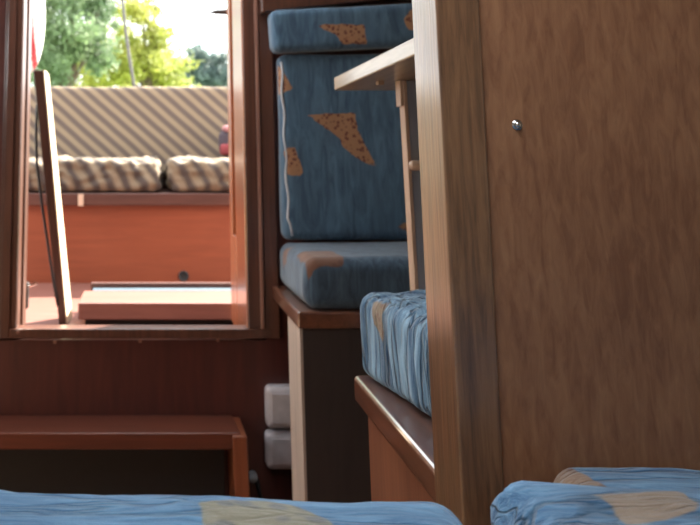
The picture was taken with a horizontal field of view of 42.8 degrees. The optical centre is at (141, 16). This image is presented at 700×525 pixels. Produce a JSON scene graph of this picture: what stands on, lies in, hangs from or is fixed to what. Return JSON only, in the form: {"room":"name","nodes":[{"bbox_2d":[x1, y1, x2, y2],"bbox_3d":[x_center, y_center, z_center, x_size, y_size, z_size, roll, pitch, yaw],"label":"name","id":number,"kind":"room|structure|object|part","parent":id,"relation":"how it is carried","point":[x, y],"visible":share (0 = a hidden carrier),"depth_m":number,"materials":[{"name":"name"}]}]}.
{"room":"ship interior","nodes":[
{"label":"ship interior","id":0,"kind":"room"},
{"bbox_2d":[0,0,411,500],"bbox_3d":[0.000,0.465,2.272,2.400,1.820,0.035,0,-9,0],"label":"wall","id":1,"kind":"structure","parent":0,"point":[39,376],"depth_m":2.18,"materials":[{"name":"red wood"}]},
{"bbox_2d":[25,283,90,324],"bbox_3d":[0.000,1.074,3.186,3.200,0.040,1.964,0,-9,0],"label":"deck","id":2,"kind":"object","parent":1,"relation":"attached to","point":[42,309],"depth_m":3.05,"materials":[{"name":"brown wood"}]},
{"bbox_2d":[33,70,72,324],"bbox_3d":[-0.290,0.581,2.775,0.122,0.799,0.195,0,-9,0],"label":"plank","id":3,"kind":"object","parent":2,"relation":"on","point":[43,111],"visible":1,"depth_m":2.72,"materials":[{"name":"brown wood"}]},
{"bbox_2d":[26,188,230,282],"bbox_3d":[0.000,0.977,3.865,2.600,0.371,0.616,0,-9,0],"label":"bench","id":4,"kind":"object","parent":2,"relation":"on","point":[164,234],"visible":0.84,"depth_m":3.59,"materials":[{"name":"brown wood"}]},
{"bbox_2d":[28,155,162,191],"bbox_3d":[-0.461,0.693,3.791,1.120,0.157,0.409,0,-9,0],"label":"seat cushion","id":5,"kind":"object","parent":4,"relation":"on","point":[84,173],"visible":0.69,"depth_m":3.61,"materials":[{"name":"fabric"}]},
{"bbox_2d":[29,86,227,175],"bbox_3d":[-0.050,0.555,4.125,2.404,0.437,0.124,0,-9,0],"label":"backrest cushion","id":6,"kind":"object","parent":4,"relation":"on","point":[165,123],"visible":0.35,"depth_m":4.09,"materials":[{"name":"fabric"}]},
{"bbox_2d":[164,155,228,191],"bbox_3d":[0.561,0.694,3.793,0.920,0.157,0.411,0,-9,0],"label":"seat cushion","id":7,"kind":"object","parent":4,"relation":"on","point":[189,173],"visible":0.3,"depth_m":3.61,"materials":[{"name":"fabric"}]},
{"bbox_2d":[219,125,228,155],"bbox_3d":[0.438,0.569,3.917,0.167,0.137,0.125,0,-9,0],"label":"bag","id":8,"kind":"object","parent":7,"relation":"on","point":[223,135],"visible":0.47,"depth_m":3.88,"materials":[{"name":"fabric"}]},
{"bbox_2d":[121,0,135,86],"bbox_3d":[-0.055,0.406,4.291,0.157,1.637,0.017,0,-9,0],"label":"pole","id":9,"kind":"object","parent":2,"relation":"on","point":[122,1],"visible":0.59,"depth_m":4.33,"materials":[{"name":"white metal"}]},
{"bbox_2d":[78,282,233,324],"bbox_3d":[0.127,0.939,2.779,0.646,0.093,0.349,0,-9,0],"label":"step","id":10,"kind":"structure","parent":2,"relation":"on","point":[107,303],"depth_m":2.64,"materials":[{"name":"brown wood"}]},
{"bbox_3d":[0.127,0.923,2.728,0.646,0.050,0.244,0,-9,0],"label":"panel","id":11,"kind":"part","parent":10,"relation":"part of","materials":[{"name":"brown wood"}]},
{"bbox_3d":[0.137,0.952,2.661,0.626,0.030,0.040,0,-9,0],"label":"rail","id":12,"kind":"part","parent":10,"relation":"part of","materials":[{"name":"black rubber"}]},
{"bbox_3d":[0.137,0.965,2.937,0.626,0.093,0.028,0,-9,0],"label":"rail","id":13,"kind":"part","parent":10,"relation":"part of","materials":[{"name":"silver metal"}]},
{"bbox_2d":[0,0,279,343],"bbox_3d":[-0.009,0.238,2.471,0.729,1.306,0.386,0,-9,0],"label":"door frame","id":14,"kind":"structure","parent":1,"relation":"in","point":[250,74],"depth_m":2.27,"materials":[{"name":"brown wood"}]},
{"bbox_3d":[-0.354,0.195,2.292,0.024,1.280,0.015,0,-9,0],"label":"casing","id":15,"kind":"part","parent":14,"relation":"part of","materials":[{"name":"brown wood"}]},
{"bbox_3d":[-0.333,0.184,2.298,0.016,1.256,0.007,0,-9,0],"label":"casing","id":16,"kind":"part","parent":14,"relation":"part of","materials":[{"name":"brown wood"}]},
{"bbox_3d":[-0.010,0.819,2.213,0.693,0.024,0.057,0,-9,0],"label":"sill","id":17,"kind":"part","parent":14,"relation":"part of","materials":[{"name":"brown wood"}]},
{"bbox_3d":[0.290,0.184,2.297,0.031,1.256,0.009,0,-9,0],"label":"casing","id":18,"kind":"part","parent":14,"relation":"part of","materials":[{"name":"brown wood"}]},
{"bbox_3d":[0.336,0.196,2.294,0.040,1.280,0.012,0,-9,0],"label":"casing","id":19,"kind":"part","parent":14,"relation":"part of","materials":[{"name":"brown wood"}]},
{"bbox_2d":[249,470,262,498],"bbox_3d":[0.308,1.225,2.113,0.087,0.173,0.030,0,-9,0],"label":"plug","id":20,"kind":"object","parent":1,"relation":"attached to","point":[253,478],"visible":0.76,"depth_m":2.12,"materials":[{"name":"grey plastic"}]},
{"bbox_3d":[0.316,1.230,2.115,0.072,0.163,0.013,1,-9,-9],"label":"cord","id":21,"kind":"part","parent":20,"relation":"part of","materials":[{"name":"black plastic"}]},
{"bbox_2d":[264,384,290,427],"bbox_3d":[0.353,0.980,2.142,0.085,0.100,0.053,0,-9,0],"label":"switch box","id":22,"kind":"object","parent":1,"relation":"attached to","point":[276,396],"visible":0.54,"depth_m":2.12,"materials":[{"name":"white plastic"}]},
{"bbox_3d":[0.353,0.976,2.118,0.061,0.072,0.005,0,-9,0],"label":"plate","id":23,"kind":"part","parent":22,"relation":"part of","materials":[{"name":"white plastic"}]},
{"bbox_2d":[264,428,291,468],"bbox_3d":[0.350,1.079,2.125,0.084,0.089,0.053,0,-9,0],"label":"switch box","id":24,"kind":"object","parent":1,"relation":"attached to","point":[277,441],"visible":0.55,"depth_m":2.10,"materials":[{"name":"white plastic"}]},
{"bbox_3d":[0.350,1.075,2.102,0.060,0.061,0.005,0,-9,0],"label":"plate","id":25,"kind":"part","parent":24,"relation":"part of","materials":[{"name":"white plastic"}]},
{"bbox_2d":[259,0,402,14],"bbox_3d":[0.750,-0.097,2.316,0.859,0.179,0.058,0,-9,0],"label":"trim","id":26,"kind":"structure","parent":1,"relation":"attached to","point":[265,6],"depth_m":2.28,"materials":[{"name":"brown wood"}]},
{"bbox_2d":[479,0,699,488],"bbox_3d":[0.000,0.240,0.901,2.400,1.820,0.044,0,-9,0],"label":"wall","id":27,"kind":"structure","parent":0,"point":[594,202],"depth_m":0.88,"materials":[{"name":"brown wood"}]},
{"bbox_2d":[412,0,503,524],"bbox_3d":[0.342,0.242,0.914,0.061,1.820,0.083,0,-9,0],"label":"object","id":28,"kind":"structure","parent":27,"relation":"attached to","point":[463,366],"depth_m":0.88,"materials":[{"name":"brown wood"}]},
{"bbox_2d":[512,120,521,129],"bbox_3d":[0.397,0.114,0.897,0.011,0.011,0.006,0,-9,0],"label":"screw","id":29,"kind":"object","parent":27,"relation":"attached to","point":[516,124],"visible":1,"depth_m":0.90,"materials":[{"name":"silver metal"}]},
{"bbox_3d":[0.000,1.101,0.442,2.400,0.030,3.430,0,-9,0],"label":"floor","id":30,"kind":"structure","parent":0,"visible":0},
{"bbox_2d":[0,415,249,496],"bbox_3d":[-0.200,1.174,2.058,0.921,0.353,0.157,0,-9,0],"label":"step","id":31,"kind":"structure","parent":30,"relation":"on","point":[44,454],"depth_m":2.11,"materials":[{"name":"brown wood"}]},
{"bbox_3d":[-0.207,1.204,2.115,0.825,0.313,0.026,0,-9,0],"label":"panel","id":32,"kind":"part","parent":31,"relation":"part of","materials":[{"name":"brown wood"}]},
{"bbox_3d":[0.237,1.175,2.058,0.047,0.349,0.157,0,-9,0],"label":"panel","id":33,"kind":"part","parent":31,"relation":"part of","materials":[{"name":"brown wood"}]},
{"bbox_2d":[272,286,370,502],"bbox_3d":[0.762,0.995,1.956,0.856,0.672,0.383,0,-9,0],"label":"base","id":34,"kind":"object","parent":30,"relation":"on","point":[330,453],"visible":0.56,"depth_m":1.81,"materials":[{"name":"brown wood"}]},
{"bbox_3d":[0.349,0.995,1.849,0.020,0.637,0.152,0,-9,0],"label":"panel","id":35,"kind":"part","parent":34,"relation":"part of","materials":[{"name":"beige wood"}]},
{"bbox_3d":[0.767,0.985,1.786,0.845,0.637,0.020,0,-9,0],"label":"panel","id":36,"kind":"part","parent":34,"relation":"part of","materials":[{"name":"brown wood"}]},
{"bbox_2d":[280,241,409,308],"bbox_3d":[0.724,0.606,2.023,0.745,0.116,0.378,0,-9,0],"label":"seat cushion","id":37,"kind":"object","parent":34,"relation":"on","point":[325,275],"visible":0.4,"depth_m":1.85,"materials":[{"name":"blue fabric"}]},
{"bbox_2d":[276,54,406,239],"bbox_3d":[0.741,0.338,2.232,0.762,0.482,0.070,0,-9,0],"label":"cushion","id":38,"kind":"object","parent":37,"relation":"on","point":[341,175],"visible":0.41,"depth_m":2.20,"materials":[{"name":"blue fabric"}]},
{"bbox_2d":[268,3,413,53],"bbox_3d":[0.720,0.023,2.262,0.765,0.150,0.074,0,-9,0],"label":"cushion","id":39,"kind":"object","parent":38,"relation":"on","point":[310,30],"visible":0.52,"depth_m":2.23,"materials":[{"name":"blue fabric"}]},
{"bbox_2d":[334,38,425,290],"bbox_3d":[0.805,0.634,1.354,0.770,1.189,0.838,0,-9,0],"label":"table","id":40,"kind":"object","parent":30,"relation":"on","point":[393,69],"visible":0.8,"depth_m":1.61,"materials":[{"name":"brown wood"}]},
{"bbox_3d":[0.563,0.690,1.560,0.106,1.146,0.028,0,-9,0],"label":"leg","id":41,"kind":"part","parent":40,"relation":"part of","materials":[{"name":"beige wood"}]},
{"bbox_2d":[354,375,435,502],"bbox_3d":[0.753,0.850,1.060,0.875,0.668,0.412,0,-9,0],"label":"bench","id":42,"kind":"object","parent":30,"relation":"on","point":[400,433],"visible":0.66,"depth_m":1.12,"materials":[{"name":"brown wood"}]},
{"bbox_2d":[360,289,431,416],"bbox_3d":[0.654,0.460,1.175,0.618,0.138,0.370,1,-9,-7],"label":"seat cushion","id":43,"kind":"object","parent":42,"relation":"on","point":[394,329],"visible":0.23,"depth_m":1.18,"materials":[{"name":"blue fabric"}]},
{"bbox_3d":[0.344,0.865,1.030,0.022,0.628,0.356,0,-9,0],"label":"panel","id":44,"kind":"part","parent":42,"relation":"part of","materials":[{"name":"brown wood"}]},
{"bbox_3d":[0.080,0.693,-0.062,2.160,0.613,1.702,0,-9,0],"label":"berth","id":45,"kind":"object","parent":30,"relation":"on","visible":0},
{"bbox_2d":[0,490,462,524],"bbox_3d":[-0.290,0.389,0.362,1.129,0.142,0.768,0,-9,0],"label":"cushion","id":46,"kind":"object","parent":45,"relation":"on","point":[16,508],"visible":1,"depth_m":0.68,"materials":[{"name":"blue fabric"}]},
{"bbox_2d":[490,480,699,524],"bbox_3d":[0.648,0.390,0.371,0.722,0.118,0.736,0,-9,0],"label":"cushion","id":47,"kind":"object","parent":45,"relation":"on","point":[522,502],"visible":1,"depth_m":0.68,"materials":[{"name":"blue fabric"}]},
{"bbox_2d":[553,467,699,489],"bbox_3d":[0.769,0.470,0.784,0.761,0.088,0.108,0,-9,0],"label":"cushion","id":48,"kind":"object","parent":45,"relation":"on","point":[626,477],"visible":0.48,"depth_m":0.80,"materials":[{"name":"blue fabric"}]},
{"bbox_3d":[0.000,0.289,2.674,2.480,1.342,0.030,0,-9,0],"label":"wall","id":49,"kind":"structure","parent":0,"visible":0},
{"bbox_2d":[31,0,44,72],"bbox_3d":[-0.443,-0.311,3.034,0.144,1.029,0.268,-4,-10,23],"label":"float","id":50,"kind":"object","parent":49,"relation":"hanging from","point":[38,6],"visible":0.36,"depth_m":2.99,"materials":[{"name":"white plastic"}]},
{"bbox_2d":[210,9,225,14],"bbox_3d":[0.304,-0.016,2.750,0.168,0.022,0.022,0,-9,0],"label":"rod","id":51,"kind":"object","parent":49,"relation":"attached to","point":[219,11],"visible":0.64,"depth_m":2.74,"materials":[{"name":"metal"}]},
{"label":"outside","id":52,"kind":"structure","parent":0,"visible":0},
{"bbox_3d":[0.000,10.117,48.501,120.000,0.200,81.000,0,-9,0],"label":"ground","id":53,"kind":"structure","parent":52,"visible":0},
{"bbox_2d":[31,0,125,86],"bbox_3d":[-2.099,1.243,15.300,3.760,6.552,3.127,0,-9,0],"label":"tree","id":54,"kind":"object","parent":53,"relation":"on","point":[79,40],"visible":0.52,"depth_m":14.85,"materials":[{"name":"green plant"}]},
{"bbox_2d":[60,0,203,86],"bbox_3d":[-0.450,2.169,19.965,3.293,6.237,2.602,-7,-12,37],"label":"tree","id":55,"kind":"object","parent":53,"relation":"on","point":[159,68],"visible":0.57,"depth_m":19.82,"materials":[{"name":"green plant"}]},
{"bbox_2d":[174,42,227,86],"bbox_3d":[2.092,3.514,25.779,2.528,5.469,1.599,2,-10,-13],"label":"tree","id":56,"kind":"object","parent":53,"relation":"on","point":[210,72],"visible":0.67,"depth_m":25.73,"materials":[{"name":"green plant"}]}
]}

